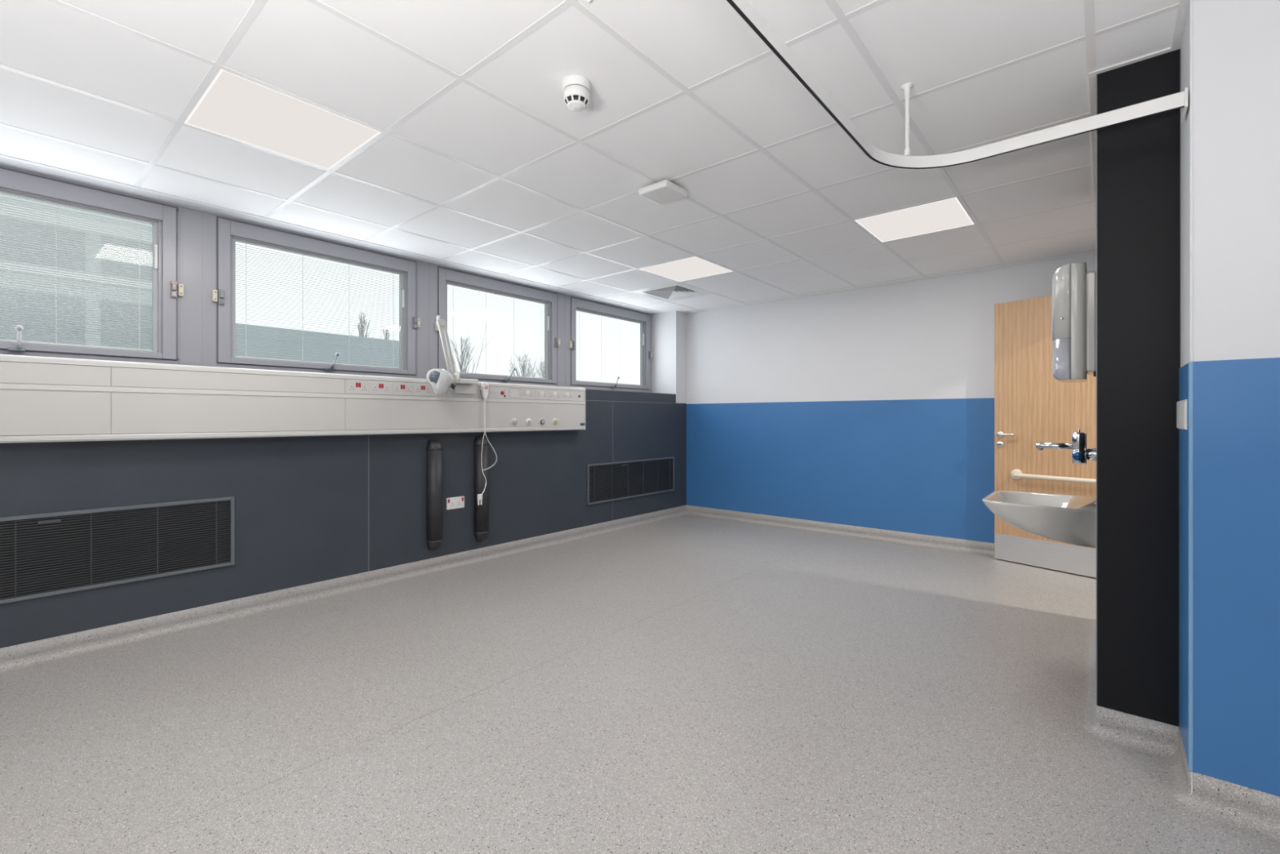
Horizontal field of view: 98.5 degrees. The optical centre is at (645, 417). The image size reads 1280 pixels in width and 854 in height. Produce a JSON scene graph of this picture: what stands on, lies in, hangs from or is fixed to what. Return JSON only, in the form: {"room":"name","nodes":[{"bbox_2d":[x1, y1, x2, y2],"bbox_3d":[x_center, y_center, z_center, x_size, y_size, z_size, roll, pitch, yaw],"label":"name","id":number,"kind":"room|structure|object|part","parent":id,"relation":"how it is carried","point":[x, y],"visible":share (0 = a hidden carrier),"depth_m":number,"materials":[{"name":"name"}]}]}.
{"room":"hospital ward","nodes":[
{"label":"hospital ward","id":0,"kind":"room"},
{"bbox_2d":[0,165,686,648],"bbox_3d":[-2.472,-0.083,3.443,0.466,2.468,8.932,0,0,40],"label":"wall","id":1,"kind":"structure","parent":0,"point":[308,509],"depth_m":3.56,"materials":[{"name":"grey paint"}]},
{"bbox_2d":[0,167,183,360],"bbox_3d":[-3.183,-0.794,2.791,0.136,0.915,1.313,0,0,40],"label":"window","id":2,"kind":"structure","parent":1,"relation":"in","point":[162,218],"depth_m":3.02,"materials":[{"name":"white plastic"}]},
{"bbox_3d":[-3.165,-0.343,2.776,0.025,0.014,0.060,0,0,40],"label":"handle","id":3,"kind":"part","parent":2,"relation":"part of","materials":[{"name":"metal"}]},
{"bbox_3d":[-3.136,-0.450,2.762,0.026,0.028,0.026,0,0,40],"label":"handle knob","id":4,"kind":"part","parent":2,"relation":"part of","materials":[{"name":"grey plastic"}]},
{"bbox_3d":[-3.123,-0.763,2.924,0.001,0.753,0.003,0,0,40],"label":"ladder cord","id":5,"kind":"part","parent":2,"relation":"part of","materials":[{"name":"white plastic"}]},
{"bbox_3d":[-3.228,-1.135,2.811,0.016,0.009,1.075,0,0,40],"label":"blind head rail","id":6,"kind":"part","parent":2,"relation":"part of","materials":[{"name":"white metal"}]},
{"bbox_3d":[-3.228,-0.391,2.811,0.014,0.008,1.075,0,0,40],"label":"blind rail","id":7,"kind":"part","parent":2,"relation":"part of","materials":[{"name":"white metal"}]},
{"bbox_3d":[-2.768,-0.770,3.241,0.014,0.042,0.022,0,0,40],"label":"catch lever","id":8,"kind":"part","parent":2,"relation":"part of","materials":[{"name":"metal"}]},
{"bbox_2d":[0,496,235,604],"bbox_3d":[-2.825,0.650,2.644,0.016,0.393,1.411,0,0,40],"label":"air vent","id":9,"kind":"object","parent":1,"relation":"in","point":[58,553],"visible":1,"depth_m":2.79,"materials":[{"name":"black metal"}]},
{"bbox_3d":[-2.679,0.441,2.841,0.011,1.220,2.439,0,0,40],"label":"wall panel","id":10,"kind":"part","parent":1,"relation":"part of","materials":[{"name":"black paint"}]},
{"bbox_2d":[0,354,585,443],"bbox_3d":[-2.053,-0.084,3.497,0.112,0.400,4.551,0,0,40],"label":"bedhead trunking","id":11,"kind":"object","parent":1,"relation":"attached to","point":[43,399],"visible":1,"depth_m":3.12,"materials":[{"name":"white plastic"}]},
{"bbox_3d":[-3.062,-0.023,2.227,0.009,0.205,1.305,0,0,40],"label":"panel","id":12,"kind":"part","parent":11,"relation":"part of","materials":[{"name":"white metal"}]},
{"bbox_3d":[-3.063,-0.204,2.227,0.008,0.095,1.305,0,0,40],"label":"panel","id":13,"kind":"part","parent":11,"relation":"part of","materials":[{"name":"white metal"}]},
{"bbox_3d":[-2.294,-0.023,3.150,0.009,0.205,1.093,0,0,40],"label":"panel","id":14,"kind":"part","parent":11,"relation":"part of","materials":[{"name":"white metal"}]},
{"bbox_3d":[-2.295,-0.204,3.151,0.008,0.095,1.093,0,0,40],"label":"panel","id":15,"kind":"part","parent":11,"relation":"part of","materials":[{"name":"white metal"}]},
{"bbox_3d":[-2.060,-0.267,3.498,0.100,0.032,4.543,0,0,40],"label":"rail","id":16,"kind":"part","parent":11,"relation":"part of","materials":[{"name":"white metal"}]},
{"bbox_3d":[-2.026,-0.141,3.470,0.012,0.028,4.543,0,0,40],"label":"rail","id":17,"kind":"part","parent":11,"relation":"part of","materials":[{"name":"white metal"}]},
{"bbox_3d":[-2.060,0.098,3.498,0.100,0.034,4.543,0,0,40],"label":"rail","id":18,"kind":"part","parent":11,"relation":"part of","materials":[{"name":"white plastic"}]},
{"bbox_2d":[346,380,368,394],"bbox_3d":[-1.891,-0.201,3.631,0.004,0.084,0.142,0,0,40],"label":"double socket","id":19,"kind":"object","parent":11,"relation":"attached to","point":[353,387],"depth_m":3.63,"materials":[{"name":"white plastic"}]},
{"bbox_2d":[370,381,391,394],"bbox_3d":[-1.795,-0.201,3.745,0.004,0.084,0.142,0,0,40],"label":"double socket","id":20,"kind":"object","parent":11,"relation":"attached to","point":[376,387],"depth_m":3.74,"materials":[{"name":"white plastic"}]},
{"bbox_3d":[-1.753,-0.204,3.801,0.008,0.095,0.596,0,0,40],"label":"panel","id":21,"kind":"part","parent":11,"relation":"part of","materials":[{"name":"white plastic"}]},
{"bbox_2d":[392,382,412,395],"bbox_3d":[-1.699,-0.201,3.861,0.004,0.084,0.142,0,0,40],"label":"double socket","id":22,"kind":"object","parent":11,"relation":"attached to","point":[398,388],"depth_m":3.86,"materials":[{"name":"white plastic"}]},
{"bbox_3d":[-1.606,-0.023,3.978,0.009,0.205,1.056,0,0,40],"label":"panel","id":23,"kind":"part","parent":11,"relation":"part of","materials":[{"name":"white metal"}]},
{"bbox_2d":[413,383,431,395],"bbox_3d":[-1.603,-0.201,3.976,0.004,0.084,0.142,0,0,40],"label":"double socket","id":24,"kind":"object","parent":11,"relation":"attached to","point":[419,389],"depth_m":3.97,"materials":[{"name":"white plastic"}]},
{"bbox_2d":[426,315,478,395],"bbox_3d":[-1.426,-0.445,4.070,0.180,0.580,0.488,0,0,20],"label":"lamp","id":25,"kind":"object","parent":11,"relation":"attached to","point":[440,380],"visible":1,"depth_m":3.98,"materials":[{"name":"white plastic"}]},
{"bbox_3d":[-1.455,-0.503,3.980,0.011,0.400,0.108,0,0,40],"label":"arm rod","id":26,"kind":"part","parent":25,"relation":"part of","materials":[{"name":"white plastic"}]},
{"bbox_3d":[-1.453,-0.504,3.995,0.016,0.404,0.120,0,0,40],"label":"arm","id":27,"kind":"part","parent":25,"relation":"part of"},
{"bbox_3d":[-1.443,-0.499,4.040,0.011,0.363,0.099,0,0,40],"label":"arm rod","id":28,"kind":"part","parent":25,"relation":"part of","materials":[{"name":"white plastic"}]},
{"bbox_3d":[-1.442,-0.502,4.056,0.016,0.368,0.109,0,0,40],"label":"arm","id":29,"kind":"part","parent":25,"relation":"part of","materials":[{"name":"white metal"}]},
{"bbox_3d":[-1.386,-0.227,3.973,0.018,0.043,0.043,0,0,40],"label":"clamp knob","id":30,"kind":"part","parent":25,"relation":"part of","materials":[{"name":"black plastic"}]},
{"bbox_3d":[-1.400,-0.305,4.087,0.044,0.062,0.044,0,0,40],"label":"swivel post","id":31,"kind":"part","parent":25,"relation":"part of","materials":[{"name":"white plastic"}]},
{"bbox_3d":[-1.379,-0.219,4.221,0.021,0.070,0.177,0,0,40],"label":"mount plate","id":32,"kind":"part","parent":25,"relation":"part of","materials":[{"name":"white plastic"}]},
{"bbox_3d":[-1.360,-0.276,4.188,0.092,0.038,0.160,0,0,40],"label":"arm","id":33,"kind":"part","parent":25,"relation":"part of","materials":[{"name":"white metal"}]},
{"bbox_3d":[-1.449,-0.204,4.168,0.008,0.095,0.353,0,0,40],"label":"panel","id":34,"kind":"part","parent":11,"relation":"part of","materials":[{"name":"white metal"}]},
{"bbox_2d":[477,382,497,505],"bbox_3d":[-1.246,0.204,4.370,0.041,0.954,0.192,0,0,40],"label":"handset","id":35,"kind":"object","parent":11,"relation":"hanging from","point":[484,386],"visible":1,"depth_m":4.33,"materials":[{"name":"white plastic"}]},
{"bbox_3d":[-1.274,0.229,4.338,0.014,0.757,0.050,0,0,40],"label":"cord","id":36,"kind":"part","parent":35,"relation":"part of","materials":[{"name":"white plastic"}]},
{"bbox_3d":[-1.238,0.128,4.393,0.013,0.575,0.148,0,0,32],"label":"cord","id":37,"kind":"part","parent":35,"relation":"part of","materials":[{"name":"white plastic"}]},
{"bbox_2d":[488,390,493,395],"bbox_3d":[-1.236,-0.200,4.415,0.002,0.046,0.034,0,0,40],"label":"outlet","id":38,"kind":"object","parent":11,"relation":"attached to","point":[491,392],"depth_m":4.41,"materials":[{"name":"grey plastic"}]},
{"bbox_2d":[498,386,507,398],"bbox_3d":[-1.162,-0.204,4.505,0.002,0.086,0.090,0,0,40],"label":"outlet","id":39,"kind":"object","parent":11,"relation":"attached to","point":[503,391],"depth_m":4.50,"materials":[{"name":"white plastic"}]},
{"bbox_3d":[-1.091,-0.203,4.590,0.002,0.057,0.082,0,0,40],"label":"blank plate","id":40,"kind":"part","parent":11,"relation":"part of","materials":[{"name":"white plastic"}]},
{"bbox_2d":[520,388,534,399],"bbox_3d":[-1.002,-0.201,4.698,0.004,0.084,0.142,0,0,40],"label":"double socket","id":41,"kind":"object","parent":11,"relation":"attached to","point":[526,393],"depth_m":4.70,"materials":[{"name":"white plastic"}]},
{"bbox_3d":[-0.956,-0.204,4.760,0.008,0.095,1.184,0,0,40],"label":"panel","id":42,"kind":"part","parent":11,"relation":"part of","materials":[{"name":"white plastic"}]},
{"bbox_3d":[-0.922,-0.023,4.800,0.009,0.205,1.079,0,0,40],"label":"panel","id":43,"kind":"part","parent":11,"relation":"part of","materials":[{"name":"white metal"}]},
{"bbox_2d":[535,389,547,399],"bbox_3d":[-0.905,-0.201,4.815,0.004,0.084,0.142,0,0,40],"label":"double socket","id":44,"kind":"object","parent":11,"relation":"attached to","point":[540,394],"depth_m":4.81,"materials":[{"name":"white plastic"}]},
{"bbox_2d":[548,390,560,399],"bbox_3d":[-0.808,-0.201,4.931,0.004,0.084,0.142,0,0,40],"label":"double socket","id":45,"kind":"object","parent":11,"relation":"attached to","point":[553,394],"depth_m":4.93,"materials":[{"name":"white plastic"}]},
{"bbox_2d":[561,391,573,400],"bbox_3d":[-0.714,-0.201,5.045,0.004,0.084,0.142,0,0,40],"label":"double socket","id":46,"kind":"object","parent":11,"relation":"attached to","point":[566,395],"depth_m":5.04,"materials":[{"name":"white plastic"}]},
{"bbox_2d":[211,216,420,375],"bbox_3d":[-2.247,-0.794,3.916,0.136,0.915,1.339,0,0,40],"label":"window","id":47,"kind":"structure","parent":1,"relation":"in","point":[228,232],"depth_m":3.82,"materials":[{"name":"white plastic"}]},
{"bbox_3d":[-2.623,-0.764,3.416,0.014,0.042,0.022,0,0,40],"label":"catch lever","id":48,"kind":"part","parent":47,"relation":"part of","materials":[{"name":"metal"}]},
{"bbox_3d":[-2.585,-0.763,3.570,0.001,0.753,0.003,0,0,40],"label":"ladder cord","id":49,"kind":"part","parent":47,"relation":"part of","materials":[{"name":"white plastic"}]},
{"bbox_3d":[-2.375,-0.763,3.823,0.001,0.753,0.003,0,0,40],"label":"ladder cord","id":50,"kind":"part","parent":47,"relation":"part of","materials":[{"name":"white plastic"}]},
{"bbox_3d":[-2.284,-1.135,3.946,0.016,0.009,1.075,0,0,40],"label":"blind head rail","id":51,"kind":"part","parent":47,"relation":"part of","materials":[{"name":"white metal"}]},
{"bbox_3d":[-2.284,-0.391,3.946,0.014,0.008,1.075,0,0,40],"label":"blind rail","id":52,"kind":"part","parent":47,"relation":"part of","materials":[{"name":"white metal"}]},
{"bbox_3d":[-2.233,-0.343,3.896,0.025,0.014,0.060,0,0,40],"label":"handle","id":53,"kind":"part","parent":47,"relation":"part of","materials":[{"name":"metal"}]},
{"bbox_2d":[0,505,687,673],"bbox_3d":[-2.304,1.101,3.239,0.056,0.099,8.831,0,0,40],"label":"baseboard","id":54,"kind":"structure","parent":1,"relation":"attached to","point":[19,656],"depth_m":3.31,"materials":[{"name":"plastic"}]},
{"bbox_2d":[426,440,442,550],"bbox_3d":[-1.563,0.576,4.117,0.072,0.820,0.108,0,0,40],"label":"bumper cover","id":55,"kind":"object","parent":1,"relation":"attached to","point":[434,448],"visible":1,"depth_m":4.08,"materials":[{"name":"black plastic"}]},
{"bbox_2d":[446,496,464,510],"bbox_3d":[-1.471,0.659,4.274,0.013,0.090,0.152,0,0,40],"label":"wall socket","id":56,"kind":"object","parent":1,"relation":"attached to","point":[457,502],"visible":1,"depth_m":4.27,"materials":[{"name":"white plastic"}]},
{"bbox_2d":[474,435,488,541],"bbox_3d":[-1.304,0.566,4.428,0.072,0.840,0.112,0,0,40],"label":"bumper cover","id":57,"kind":"object","parent":1,"relation":"attached to","point":[481,511],"visible":0.95,"depth_m":4.39,"materials":[{"name":"black plastic"}]},
{"bbox_3d":[-1.118,0.441,4.718,0.011,1.220,2.437,0,0,40],"label":"wall panel","id":58,"kind":"part","parent":1,"relation":"part of","materials":[{"name":"grey laminate"}]},
{"bbox_2d":[435,266,559,384],"bbox_3d":[-1.303,-0.794,5.051,0.136,0.915,1.339,0,0,40],"label":"window","id":59,"kind":"structure","parent":1,"relation":"in","point":[446,277],"depth_m":5.07,"materials":[{"name":"white plastic"}]},
{"bbox_3d":[-1.431,-0.763,4.957,0.001,0.753,0.003,0,0,40],"label":"ladder cord","id":60,"kind":"part","parent":59,"relation":"part of","materials":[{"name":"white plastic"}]},
{"bbox_3d":[-1.340,-1.135,5.080,0.016,0.009,1.075,0,0,40],"label":"blind head rail","id":61,"kind":"part","parent":59,"relation":"part of","materials":[{"name":"white metal"}]},
{"bbox_3d":[-1.340,-0.391,5.080,0.014,0.008,1.075,0,0,40],"label":"blind rail","id":62,"kind":"part","parent":59,"relation":"part of","materials":[{"name":"white metal"}]},
{"bbox_3d":[-1.025,-0.763,5.446,0.001,0.753,0.003,0,0,40],"label":"ladder cord","id":63,"kind":"part","parent":59,"relation":"part of","materials":[{"name":"white fabric"}]},
{"bbox_2d":[568,296,652,390],"bbox_3d":[-0.359,-0.794,6.185,0.136,0.915,1.339,0,0,40],"label":"window","id":64,"kind":"structure","parent":1,"relation":"in","point":[576,304],"depth_m":6.21,"materials":[{"name":"white plastic"}]},
{"bbox_3d":[-0.487,-0.763,6.092,0.001,0.753,0.003,0,0,40],"label":"ladder cord","id":65,"kind":"part","parent":64,"relation":"part of","materials":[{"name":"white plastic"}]},
{"bbox_3d":[-0.396,-1.135,6.215,0.016,0.009,1.075,0,0,40],"label":"blind head rail","id":66,"kind":"part","parent":64,"relation":"part of","materials":[{"name":"white metal"}]},
{"bbox_3d":[-0.396,-0.391,6.215,0.014,0.008,1.075,0,0,40],"label":"blind rail","id":67,"kind":"part","parent":64,"relation":"part of","materials":[{"name":"white metal"}]},
{"bbox_3d":[-0.291,-0.763,6.328,0.001,0.753,0.003,0,0,40],"label":"ladder cord","id":68,"kind":"part","parent":64,"relation":"part of","materials":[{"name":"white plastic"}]},
{"bbox_2d":[586,456,674,504],"bbox_3d":[-0.113,0.650,5.904,0.016,0.393,1.408,0,0,40],"label":"air vent","id":69,"kind":"object","parent":1,"relation":"in","point":[620,480],"visible":1,"depth_m":5.82,"materials":[{"name":"black metal"}]},
{"bbox_3d":[-0.161,-0.226,5.868,0.011,0.107,1.615,0,0,40],"label":"wall panel","id":70,"kind":"part","parent":1,"relation":"part of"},
{"bbox_3d":[0.077,0.441,6.154,0.011,1.220,1.294,0,0,40],"label":"wall panel","id":71,"kind":"part","parent":1,"relation":"part of","materials":[{"name":"black paint"}]},
{"bbox_2d":[0,0,1190,314],"bbox_3d":[0.003,-1.316,1.332,6.900,0.123,8.852,0,0,40],"label":"ceiling","id":72,"kind":"structure","parent":0,"point":[479,163],"depth_m":2.38,"materials":[{"name":"white paint"}]},
{"bbox_2d":[184,69,381,169],"bbox_3d":[-1.567,-1.264,2.393,0.573,0.011,0.573,0,0,40],"label":"recessed light","id":73,"kind":"object","parent":72,"relation":"in","point":[235,107],"visible":0.96,"depth_m":2.36,"materials":[{"name":"white plastic"}]},
{"bbox_3d":[-2.476,-1.270,3.381,0.032,0.031,8.832,0,0,40],"label":"edge trim","id":74,"kind":"part","parent":72,"relation":"part of","materials":[{"name":"white ceramic"}]},
{"bbox_2d":[562,75,591,111],"bbox_3d":[-0.259,-1.214,2.078,0.108,0.100,0.108,0,0,40],"label":"smoke detector","id":75,"kind":"object","parent":72,"relation":"attached to","point":[576,89],"visible":1,"depth_m":2.04,"materials":[{"name":"white plastic"}]},
{"bbox_2d":[638,179,687,204],"bbox_3d":[0.098,-1.229,2.991,0.196,0.056,0.196,0,0,40],"label":"wireless access point","id":76,"kind":"object","parent":72,"relation":"attached to","point":[663,192],"visible":1,"depth_m":2.96,"materials":[{"name":"white plastic"}]},
{"bbox_2d":[632,283,711,301],"bbox_3d":[0.274,-1.283,5.544,0.576,0.049,0.576,0,0,40],"label":"ceiling vent","id":77,"kind":"object","parent":72,"relation":"in","point":[676,291],"visible":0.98,"depth_m":5.57,"materials":[{"name":"white plastic"}]},
{"bbox_2d":[639,256,733,281],"bbox_3d":[0.352,-1.264,4.699,0.573,0.011,0.573,0,0,40],"label":"recessed light","id":78,"kind":"object","parent":72,"relation":"in","point":[691,268],"visible":0.9,"depth_m":4.69,"materials":[{"name":"white plastic"}]},
{"bbox_3d":[1.895,-1.270,5.475,4.050,0.031,0.021,0,0,40],"label":"edge trim","id":79,"kind":"part","parent":72,"relation":"part of","materials":[{"name":"white ceramic"}]},
{"bbox_2d":[855,197,973,242],"bbox_3d":[1.735,-1.264,3.548,0.573,0.011,0.573,0,0,40],"label":"recessed light","id":80,"kind":"object","parent":72,"relation":"in","point":[947,214],"visible":0.96,"depth_m":3.53,"materials":[{"name":"white plastic"}]},
{"bbox_2d":[725,0,1188,168],"bbox_3d":[-0.482,-1.101,-0.215,0.857,0.320,5.833,0,0,40],"label":"track","id":81,"kind":"object","parent":72,"relation":"hanging from","point":[746,11],"visible":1,"depth_m":1.81,"materials":[{"name":"white plastic"}]},
{"bbox_3d":[0.996,-1.127,2.095,0.044,0.268,0.044,0,0,40],"label":"hanger rod","id":82,"kind":"part","parent":81,"relation":"part of","materials":[{"name":"white plastic"}]},
{"bbox_3d":[2.537,-1.270,3.100,0.023,0.031,2.852,0,0,40],"label":"edge trim","id":83,"kind":"part","parent":72,"relation":"part of","materials":[{"name":"white metal"}]},
{"bbox_3d":[1.718,-1.270,1.944,0.196,0.031,0.021,0,0,40],"label":"edge trim","id":84,"kind":"part","parent":72,"relation":"part of","materials":[{"name":"white metal"}]},
{"bbox_3d":[1.714,-1.270,1.767,0.024,0.031,0.299,0,0,40],"label":"edge trim","id":85,"kind":"part","parent":72,"relation":"part of","materials":[{"name":"white metal"}]},
{"bbox_2d":[0,514,1279,853],"bbox_3d":[0.003,1.201,1.332,6.900,0.100,8.852,0,0,40],"label":"floor","id":86,"kind":"structure","parent":0,"point":[687,683],"depth_m":2.09,"materials":[{"name":"plastic"}]},
{"bbox_2d":[1096,48,1180,726],"bbox_3d":[2.193,-0.059,2.498,0.222,2.420,1.440,0,0,40],"label":"wall panel","id":87,"kind":"object","parent":86,"relation":"on","point":[1138,162],"visible":0.87,"depth_m":1.94,"materials":[{"name":"black laminate"}]},
{"bbox_2d":[982,490,1096,547],"bbox_3d":[1.855,0.466,2.594,0.420,0.174,0.518,0,0,40],"label":"washbasin","id":88,"kind":"object","parent":87,"relation":"attached to","point":[1071,519],"visible":0.93,"depth_m":2.41,"materials":[{"name":"grey ceramic"}]},
{"bbox_2d":[1035,429,1096,464],"bbox_3d":[1.934,0.131,2.534,0.224,0.156,0.090,0,0,40],"label":"mixer","id":89,"kind":"object","parent":87,"relation":"attached to","point":[1080,453],"visible":0.93,"depth_m":2.48,"materials":[{"name":"silver metal"}]},
{"bbox_3d":[1.901,0.130,2.555,0.146,0.027,0.027,0,0,40],"label":"spout","id":90,"kind":"part","parent":89,"relation":"part of","materials":[{"name":"silver metal"}]},
{"bbox_3d":[1.943,0.173,2.477,0.038,0.038,0.014,0,0,40],"label":"temperature knob","id":91,"kind":"part","parent":89,"relation":"part of","materials":[{"name":"blue plastic"}]},
{"bbox_3d":[1.981,0.138,2.514,0.048,0.141,0.060,0,0,40],"label":"mixer plate","id":92,"kind":"part","parent":89,"relation":"part of","materials":[{"name":"silver metal"}]},
{"bbox_2d":[1052,262,1096,382],"bbox_3d":[1.874,-0.405,2.408,0.157,0.488,0.256,0,0,40],"label":"dispenser","id":93,"kind":"object","parent":87,"relation":"attached to","point":[1073,287],"visible":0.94,"depth_m":2.31,"materials":[{"name":"grey plastic"}]},
{"bbox_2d":[1077,617,1178,757],"bbox_3d":[2.174,1.101,2.516,0.276,0.099,1.551,0,0,40],"label":"baseboard","id":94,"kind":"structure","parent":87,"relation":"attached to","point":[1140,734],"depth_m":1.98,"materials":[{"name":"plastic"}]},
{"bbox_2d":[678,253,1096,542],"bbox_3d":[2.838,-0.078,4.768,6.935,2.458,0.104,0,0,40],"label":"wall","id":95,"kind":"structure","parent":0,"point":[870,406],"depth_m":5.34,"materials":[{"name":"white paint"}]},
{"bbox_2d":[686,505,994,555],"bbox_3d":[2.045,1.101,5.328,4.071,0.099,0.056,0,0,40],"label":"baseboard","id":96,"kind":"structure","parent":95,"relation":"attached to","point":[901,537],"depth_m":5.36,"materials":[{"name":"plastic"}]},
{"bbox_2d":[994,295,1096,577],"bbox_3d":[3.086,0.109,4.094,0.128,2.067,0.929,0,0,-34],"label":"door","id":97,"kind":"structure","parent":95,"relation":"in","point":[1032,406],"depth_m":4.24,"materials":[{"name":"brown wood"}]},
{"bbox_3d":[2.864,0.133,4.384,0.059,0.018,0.135,0,0,-28],"label":"lever handle","id":98,"kind":"part","parent":97,"relation":"part of","materials":[{"name":"metal"}]},
{"bbox_3d":[3.099,1.038,4.108,0.002,0.205,0.914,0,0,-34],"label":"kick plate","id":99,"kind":"part","parent":97,"relation":"part of","materials":[{"name":"metal"}]},
{"bbox_3d":[3.064,0.447,4.078,0.075,0.035,0.633,0,0,-34],"label":"pull rail","id":100,"kind":"part","parent":97,"relation":"part of","materials":[{"name":"white metal"}]},
{"bbox_2d":[1178,16,1188,764],"bbox_3d":[2.666,-0.078,2.817,0.104,2.458,3.124,0,0,40],"label":"wall","id":101,"kind":"structure","parent":0,"point":[1184,370],"depth_m":1.79,"materials":[{"name":"grey metal"}]},
{"bbox_2d":[1176,399,1187,430],"bbox_3d":[1.725,-0.010,1.773,0.007,0.093,0.248,0,0,40],"label":"switch box","id":102,"kind":"object","parent":101,"relation":"attached to","point":[1181,406],"visible":1,"depth_m":1.73,"materials":[{"name":"white plastic"}]},
{"bbox_2d":[1187,0,1279,796],"bbox_3d":[2.578,-0.078,0.915,2.406,2.458,0.106,0,0,40],"label":"wall","id":103,"kind":"structure","parent":0,"point":[1233,46],"depth_m":1.59,"materials":[{"name":"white paint"}]},
{"bbox_2d":[1160,727,1279,841],"bbox_3d":[2.607,1.101,0.988,2.456,0.099,0.356,0,0,40],"label":"baseboard","id":104,"kind":"structure","parent":103,"relation":"attached to","point":[1247,809],"depth_m":1.60,"materials":[{"name":"plastic"}]},
{"label":"outside","id":105,"kind":"structure","parent":0,"visible":0},
{"bbox_3d":[-28.669,1.701,62.874,115.500,0.100,180.000,0,0,40],"label":"ground","id":106,"kind":"structure","parent":105,"visible":0},
{"bbox_2d":[0,194,151,350],"bbox_3d":[-17.271,-1.949,10.433,8.140,7.200,11.950,0,0,40],"label":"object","id":107,"kind":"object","parent":106,"relation":"on","point":[1,195],"visible":0.12,"depth_m":11.12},
{"bbox_2d":[235,323,399,367],"bbox_3d":[-12.595,-0.309,17.704,10.030,3.920,5.190,0,0,40],"label":"office building","id":108,"kind":"structure","parent":106,"relation":"on","point":[359,357],"depth_m":14.51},
{"bbox_2d":[348,311,373,337],"bbox_3d":[-19.946,-2.935,38.644,1.778,9.178,2.116,0,0,40],"label":"bare tree","id":109,"kind":"object","parent":106,"relation":"on","point":[360,319],"visible":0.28,"depth_m":38.64,"materials":[{"name":"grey plant"}]},
{"bbox_2d":[381,325,389,339],"bbox_3d":[-18.708,-2.538,39.976,1.946,8.384,1.384,0,0,-26],"label":"bare tree","id":110,"kind":"object","parent":106,"relation":"on","point":[386,328],"visible":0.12,"depth_m":39.84,"materials":[{"name":"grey plant"}]},
{"bbox_2d":[447,328,494,373],"bbox_3d":[-14.511,-3.069,44.805,4.742,9.447,4.148,0,0,-18],"label":"bare tree","id":111,"kind":"object","parent":106,"relation":"on","point":[468,338],"visible":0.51,"depth_m":44.55,"materials":[{"name":"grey plant"}]},
{"bbox_2d":[506,351,539,377],"bbox_3d":[-10.740,-2.190,49.316,4.036,7.691,3.222,0,0,40],"label":"bare tree","id":112,"kind":"object","parent":106,"relation":"on","point":[524,368],"visible":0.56,"depth_m":49.16,"materials":[{"name":"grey plant"}]},
{"bbox_2d":[521,347,544,377],"bbox_3d":[-9.466,-2.317,51.225,3.095,7.945,3.990,0,0,5],"label":"bare tree","id":113,"kind":"object","parent":106,"relation":"on","point":[540,367],"visible":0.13,"depth_m":51.35,"materials":[{"name":"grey plant"}]}
]}

